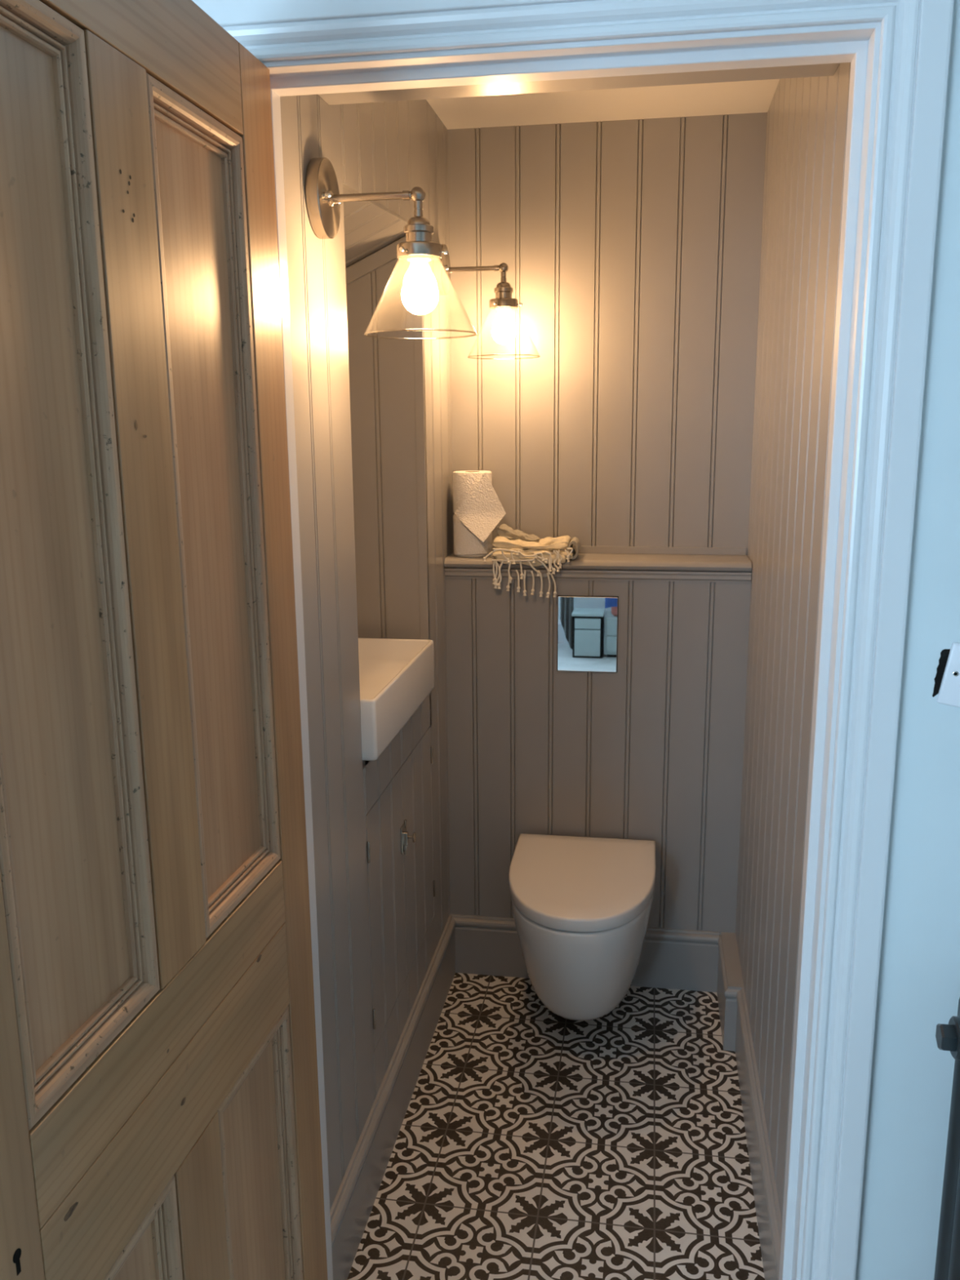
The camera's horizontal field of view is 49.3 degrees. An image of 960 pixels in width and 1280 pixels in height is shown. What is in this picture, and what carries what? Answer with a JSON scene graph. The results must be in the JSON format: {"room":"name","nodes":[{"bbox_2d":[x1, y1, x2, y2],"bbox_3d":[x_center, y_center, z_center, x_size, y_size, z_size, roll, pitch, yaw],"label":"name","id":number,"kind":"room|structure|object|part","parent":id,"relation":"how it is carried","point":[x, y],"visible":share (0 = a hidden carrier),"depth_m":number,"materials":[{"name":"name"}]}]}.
{"room":"hallway","nodes":[
{"label":"hallway","id":0,"kind":"room"},
{"bbox_2d":[280,93,453,1210],"bbox_3d":[-0.348,-0.053,2.296,0.334,2.300,1.418,1,12,9],"label":"wall","id":1,"kind":"structure","parent":0,"point":[372,410],"depth_m":2.01,"materials":[{"name":"grey wood"}]},
{"bbox_2d":[345,236,405,285],"bbox_3d":[-0.295,-0.862,2.456,0.320,0.182,0.012,1,12,9],"label":"trim","id":2,"kind":"structure","parent":1,"relation":"attached to","point":[388,254],"depth_m":2.44,"materials":[{"name":"grey wood"}]},
{"bbox_2d":[305,157,475,334],"bbox_3d":[-0.134,-0.628,1.671,0.257,0.273,0.183,1,12,9],"label":"wall light","id":3,"kind":"object","parent":1,"relation":"attached to","point":[420,292],"visible":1,"depth_m":1.65,"materials":[{"name":"silver metal"}]},
{"bbox_3d":[-0.173,-0.704,1.661,0.136,0.023,0.023,1,12,9],"label":"arm","id":4,"kind":"part","parent":3,"relation":"part of","materials":[{"name":"silver metal"}]},
{"bbox_2d":[407,254,431,262],"bbox_3d":[-0.097,-0.618,1.667,0.038,0.028,0.038,1,12,9],"label":"socket","id":5,"kind":"object","parent":3,"relation":"attached to","point":[412,258],"depth_m":1.66,"materials":[{"name":"white plastic"}]},
{"bbox_3d":[-0.097,-0.565,1.678,0.060,0.083,0.060,1,12,9],"label":"bulb","id":6,"kind":"part","parent":3,"relation":"part of","materials":[{"name":"white glass"}]},
{"bbox_3d":[-0.097,-0.557,1.680,0.181,0.128,0.181,1,12,9],"label":"lamp shade","id":7,"kind":"part","parent":3,"relation":"part of","materials":[{"name":"clear glass"}]},
{"bbox_2d":[329,914,455,1279],"bbox_3d":[-0.176,1.006,2.417,0.019,0.176,1.268,1,12,9],"label":"baseboard","id":8,"kind":"structure","parent":1,"relation":"attached to","point":[352,1206],"depth_m":2.25,"materials":[{"name":"grey wood"}]},
{"bbox_2d":[432,244,535,357],"bbox_3d":[0.022,-0.844,2.602,0.257,0.273,0.183,1,12,9],"label":"wall light","id":9,"kind":"object","parent":1,"relation":"attached to","point":[504,331],"visible":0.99,"depth_m":2.58,"materials":[{"name":"silver metal"}]},
{"bbox_3d":[-0.018,-0.919,2.592,0.136,0.023,0.023,1,12,9],"label":"arm","id":10,"kind":"part","parent":9,"relation":"part of","materials":[{"name":"silver metal"}]},
{"bbox_2d":[496,306,511,310],"bbox_3d":[0.059,-0.833,2.598,0.038,0.028,0.038,1,12,9],"label":"socket","id":11,"kind":"object","parent":9,"relation":"attached to","point":[497,308],"depth_m":2.59,"materials":[{"name":"white plastic"}]},
{"bbox_3d":[0.059,-0.781,2.609,0.060,0.083,0.060,1,12,9],"label":"bulb","id":12,"kind":"part","parent":9,"relation":"part of","materials":[{"name":"white glass"}]},
{"bbox_2d":[342,176,407,267],"bbox_3d":[-0.351,-0.824,2.151,0.332,0.161,0.636,1,12,9],"label":"ceiling","id":13,"kind":"structure","parent":0,"point":[369,228],"depth_m":2.26,"materials":[{"name":"grey paint"}]},
{"bbox_2d":[346,973,764,1279],"bbox_3d":[0.216,1.104,2.408,0.840,0.020,1.481,1,12,9],"label":"floor","id":14,"kind":"structure","parent":0,"point":[533,1142],"depth_m":2.29,"materials":[{"name":"tile"}]},
{"bbox_2d":[362,693,435,1101],"bbox_3d":[-0.316,0.618,2.454,0.351,0.922,0.636,1,12,9],"label":"base cabinet","id":15,"kind":"object","parent":14,"relation":"on","point":[397,793],"visible":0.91,"depth_m":2.36,"materials":[{"name":"grey wood"}]},
{"bbox_3d":[-0.206,0.571,2.267,0.014,0.518,0.296,1,12,9],"label":"door","id":16,"kind":"part","parent":15,"relation":"part of","materials":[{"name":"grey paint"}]},
{"bbox_2d":[358,638,434,760],"bbox_3d":[-0.318,0.113,2.312,0.328,0.124,0.563,1,12,9],"label":"basin","id":17,"kind":"object","parent":15,"relation":"in","point":[397,676],"visible":0.32,"depth_m":2.38,"materials":[{"name":"white ceramic"}]},
{"bbox_3d":[-0.157,0.449,2.381,0.021,0.025,0.025,1,12,9],"label":"knob","id":18,"kind":"part","parent":15,"relation":"part of","materials":[{"name":"silver metal"}]},
{"bbox_3d":[-0.157,0.507,2.566,0.014,0.518,0.316,1,12,9],"label":"door","id":19,"kind":"part","parent":15,"relation":"part of","materials":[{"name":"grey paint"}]},
{"bbox_2d":[716,932,743,1051],"bbox_3d":[0.658,0.924,2.766,0.048,0.176,0.294,1,12,9],"label":"baseboard","id":20,"kind":"structure","parent":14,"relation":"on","point":[730,979],"depth_m":2.68,"materials":[{"name":"grey wood"}]},
{"bbox_2d":[317,62,839,105],"bbox_3d":[0.117,-0.954,1.470,0.800,0.242,0.343,1,12,9],"label":"door frame","id":21,"kind":"structure","parent":0,"point":[823,69],"depth_m":1.63,"materials":[{"name":"grey paint"}]},
{"bbox_2d":[444,570,751,934],"bbox_3d":[0.307,0.387,2.868,0.800,1.190,0.012,1,12,9],"label":"wall","id":22,"kind":"structure","parent":0,"point":[651,748],"depth_m":2.83,"materials":[{"name":"grey wood"}]},
{"bbox_2d":[508,833,655,1020],"bbox_3d":[0.258,0.762,2.685,0.372,0.360,0.510,1,12,9],"label":"toilet","id":23,"kind":"object","parent":22,"relation":"attached to","point":[581,906],"visible":1,"depth_m":2.53,"materials":[{"name":"white ceramic"}]},
{"bbox_3d":[0.255,0.605,2.641,0.372,0.034,0.490,1,12,9],"label":"lid","id":24,"kind":"part","parent":23,"relation":"part of","materials":[{"name":"white plastic"}]},
{"bbox_3d":[0.259,0.782,2.691,0.368,0.320,0.508,1,12,9],"label":"bowl","id":25,"kind":"part","parent":23,"relation":"part of","materials":[{"name":"white ceramic"}]},
{"bbox_2d":[451,914,719,992],"bbox_3d":[0.288,0.886,2.962,0.757,0.176,0.019,1,12,9],"label":"baseboard","id":26,"kind":"structure","parent":22,"relation":"attached to","point":[682,959],"depth_m":2.94,"materials":[{"name":"grey wood"}]},
{"bbox_2d":[556,595,618,672],"bbox_3d":[0.285,-0.015,2.776,0.160,0.205,0.008,1,12,9],"label":"flush plate","id":27,"kind":"object","parent":22,"relation":"attached to","point":[588,625],"visible":1,"depth_m":2.77,"materials":[{"name":"white mirror"}]},
{"bbox_2d":[444,552,751,582],"bbox_3d":[0.309,-0.195,2.793,0.798,0.054,0.144,1,12,9],"label":"ledge","id":28,"kind":"object","parent":22,"relation":"on","point":[586,566],"visible":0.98,"depth_m":2.73,"materials":[{"name":"grey wood"}]},
{"bbox_2d":[453,514,492,557],"bbox_3d":[-0.020,-0.285,2.833,0.105,0.112,0.110,1,12,9],"label":"toilet roll","id":29,"kind":"object","parent":28,"relation":"on","point":[466,544],"visible":0.7,"depth_m":2.79,"materials":[{"name":"white paper"}]},
{"bbox_2d":[453,470,506,542],"bbox_3d":[-0.013,-0.359,2.803,0.110,0.182,0.141,-7,14,-28],"label":"toilet roll","id":30,"kind":"object","parent":29,"relation":"on","point":[477,504],"visible":1,"depth_m":2.77,"materials":[{"name":"white paper"}]},
{"bbox_2d":[483,524,580,598],"bbox_3d":[0.141,-0.214,2.794,0.249,0.183,0.145,1,12,9],"label":"towel","id":31,"kind":"object","parent":28,"relation":"on","point":[513,546],"visible":1,"depth_m":2.74,"materials":[{"name":"beige fabric"}]},
{"bbox_3d":[0.300,-0.169,2.738,0.798,0.028,0.012,1,12,9],"label":"moulding","id":32,"kind":"part","parent":28,"relation":"part of","materials":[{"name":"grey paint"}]},
{"bbox_2d":[426,79,779,129],"bbox_3d":[0.230,-1.211,2.140,0.824,0.020,1.042,1,12,9],"label":"ceiling","id":33,"kind":"structure","parent":0,"point":[753,96],"depth_m":2.50,"materials":[{"name":"paint"}]},
{"bbox_2d":[447,112,767,555],"bbox_3d":[0.317,-0.745,2.756,0.840,1.150,0.018,1,12,9],"label":"wall","id":34,"kind":"structure","parent":0,"point":[630,249],"depth_m":2.73,"materials":[{"name":"grey wood"}]},
{"bbox_2d":[735,62,850,1220],"bbox_3d":[0.613,-0.029,2.143,0.012,2.300,1.418,1,12,9],"label":"wall","id":35,"kind":"structure","parent":0,"point":[806,122],"depth_m":2.00,"materials":[{"name":"grey wood"}]},
{"bbox_2d":[734,987,782,1279],"bbox_3d":[0.574,1.053,2.164,0.019,0.176,0.998,1,12,9],"label":"baseboard","id":36,"kind":"structure","parent":35,"relation":"attached to","point":[769,1220],"depth_m":2.12,"materials":[{"name":"grey wood"}]},
{"bbox_2d":[855,0,959,1279],"bbox_3d":[0.093,0.017,1.467,3.800,2.500,0.073,1,12,9],"label":"wall","id":37,"kind":"structure","parent":0,"point":[918,990],"depth_m":1.41,"materials":[{"name":"paint"}]},
{"bbox_2d":[0,0,327,1279],"bbox_3d":[-0.345,0.325,1.163,0.042,2.000,0.794,1,11,10],"label":"door","id":38,"kind":"structure","parent":37,"relation":"in","point":[160,1113],"depth_m":1.06,"materials":[{"name":"brown wood"}]},
{"bbox_3d":[-0.390,-0.043,0.807,0.016,0.926,0.031,1,11,10],"label":"moulding","id":39,"kind":"part","parent":38,"relation":"part of","materials":[{"name":"brown wood"}]},
{"bbox_3d":[-0.377,-0.502,0.817,0.016,0.031,0.231,1,11,10],"label":"moulding","id":40,"kind":"part","parent":38,"relation":"part of","materials":[{"name":"brown wood"}]},
{"bbox_3d":[-0.386,-0.063,0.906,0.014,0.938,0.243,1,11,10],"label":"panel","id":41,"kind":"part","parent":38,"relation":"part of","materials":[{"name":"brown wood"}]},
{"bbox_3d":[-0.365,0.376,0.991,0.016,0.031,0.231,1,11,10],"label":"moulding","id":42,"kind":"part","parent":38,"relation":"part of","materials":[{"name":"brown wood"}]},
{"bbox_3d":[-0.353,-0.082,1.000,0.016,0.926,0.031,1,11,10],"label":"moulding","id":43,"kind":"part","parent":38,"relation":"part of","materials":[{"name":"brown wood"}]},
{"bbox_3d":[-0.373,0.871,1.091,0.014,0.548,0.243,1,11,10],"label":"panel","id":44,"kind":"part","parent":38,"relation":"part of","materials":[{"name":"brown wood"}]},
{"bbox_3d":[-0.362,0.623,1.039,0.016,0.031,0.231,1,11,10],"label":"moulding","id":45,"kind":"part","parent":38,"relation":"part of","materials":[{"name":"brown wood"}]},
{"bbox_3d":[-0.357,-0.604,0.974,0.038,0.103,0.583,1,11,10],"label":"rail","id":46,"kind":"part","parent":38,"relation":"part of","materials":[{"name":"brown wood"}]},
{"bbox_3d":[-0.344,0.404,1.173,0.038,0.091,0.583,1,11,10],"label":"rail","id":47,"kind":"part","parent":38,"relation":"part of","materials":[{"name":"brown wood"}]},
{"bbox_3d":[-0.342,0.511,1.194,0.038,0.124,0.583,1,11,10],"label":"rail","id":48,"kind":"part","parent":38,"relation":"part of","materials":[{"name":"brown wood"}]},
{"bbox_3d":[-0.341,0.852,1.185,0.016,0.536,0.031,1,11,10],"label":"moulding","id":49,"kind":"part","parent":38,"relation":"part of","materials":[{"name":"brown wood"}]},
{"bbox_3d":[-0.328,-0.110,1.139,0.016,0.926,0.031,1,11,10],"label":"moulding","id":50,"kind":"part","parent":38,"relation":"part of","materials":[{"name":"brown wood"}]},
{"bbox_3d":[-0.315,-0.569,1.151,0.016,0.031,0.237,1,11,10],"label":"moulding","id":51,"kind":"part","parent":38,"relation":"part of","materials":[{"name":"brown wood"}]},
{"bbox_3d":[-0.323,-0.130,1.241,0.014,0.938,0.249,1,11,10],"label":"panel","id":52,"kind":"part","parent":38,"relation":"part of","materials":[{"name":"brown wood"}]},
{"bbox_3d":[-0.315,0.824,1.323,0.016,0.536,0.031,1,11,10],"label":"moulding","id":53,"kind":"part","parent":38,"relation":"part of","materials":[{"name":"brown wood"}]},
{"bbox_3d":[-0.303,0.309,1.325,0.016,0.031,0.237,1,11,10],"label":"moulding","id":54,"kind":"part","parent":38,"relation":"part of","materials":[{"name":"brown wood"}]},
{"bbox_3d":[-0.290,-0.150,1.337,0.016,0.926,0.031,1,11,10],"label":"moulding","id":55,"kind":"part","parent":38,"relation":"part of","materials":[{"name":"brown wood"}]},
{"bbox_3d":[-0.300,0.556,1.374,0.016,0.031,0.237,1,11,10],"label":"moulding","id":56,"kind":"part","parent":38,"relation":"part of","materials":[{"name":"brown wood"}]},
{"bbox_3d":[-0.311,0.804,1.425,0.014,0.548,0.249,1,11,10],"label":"panel","id":57,"kind":"part","parent":38,"relation":"part of","materials":[{"name":"brown wood"}]},
{"bbox_3d":[-0.278,0.784,1.522,0.016,0.536,0.031,1,11,10],"label":"moulding","id":58,"kind":"part","parent":38,"relation":"part of","materials":[{"name":"brown wood"}]},
{"bbox_2d":[262,22,880,1279],"bbox_3d":[0.097,0.247,1.514,0.801,2.030,0.074,1,12,9],"label":"trim","id":59,"kind":"structure","parent":37,"relation":"attached to","point":[858,44],"depth_m":1.35,"materials":[{"name":"white paint"}]},
{"bbox_2d":[191,0,954,1279],"bbox_3d":[0.089,0.228,1.462,0.922,2.090,0.020,1,12,9],"label":"trim","id":60,"kind":"structure","parent":37,"relation":"attached to","point":[915,45],"depth_m":1.29,"materials":[{"name":"white paint"}]},
{"bbox_2d":[932,642,959,707],"bbox_3d":[0.665,0.057,1.334,0.162,0.104,0.010,3,12,15],"label":"switch plate","id":61,"kind":"object","parent":37,"relation":"attached to","point":[947,679],"visible":1,"depth_m":1.35,"materials":[{"name":"white plastic"}]},
{"bbox_3d":[-0.162,1.596,0.110,3.800,0.020,3.279,1,12,9],"label":"floor","id":62,"kind":"structure","parent":0,"visible":0},
{"bbox_2d":[933,997,959,1279],"bbox_3d":[0.766,0.878,1.338,0.400,0.856,0.156,1,12,9],"label":"radiator","id":63,"kind":"object","parent":62,"relation":"on","point":[947,1267],"visible":1,"depth_m":1.36,"materials":[{"name":"metal"}]}
]}

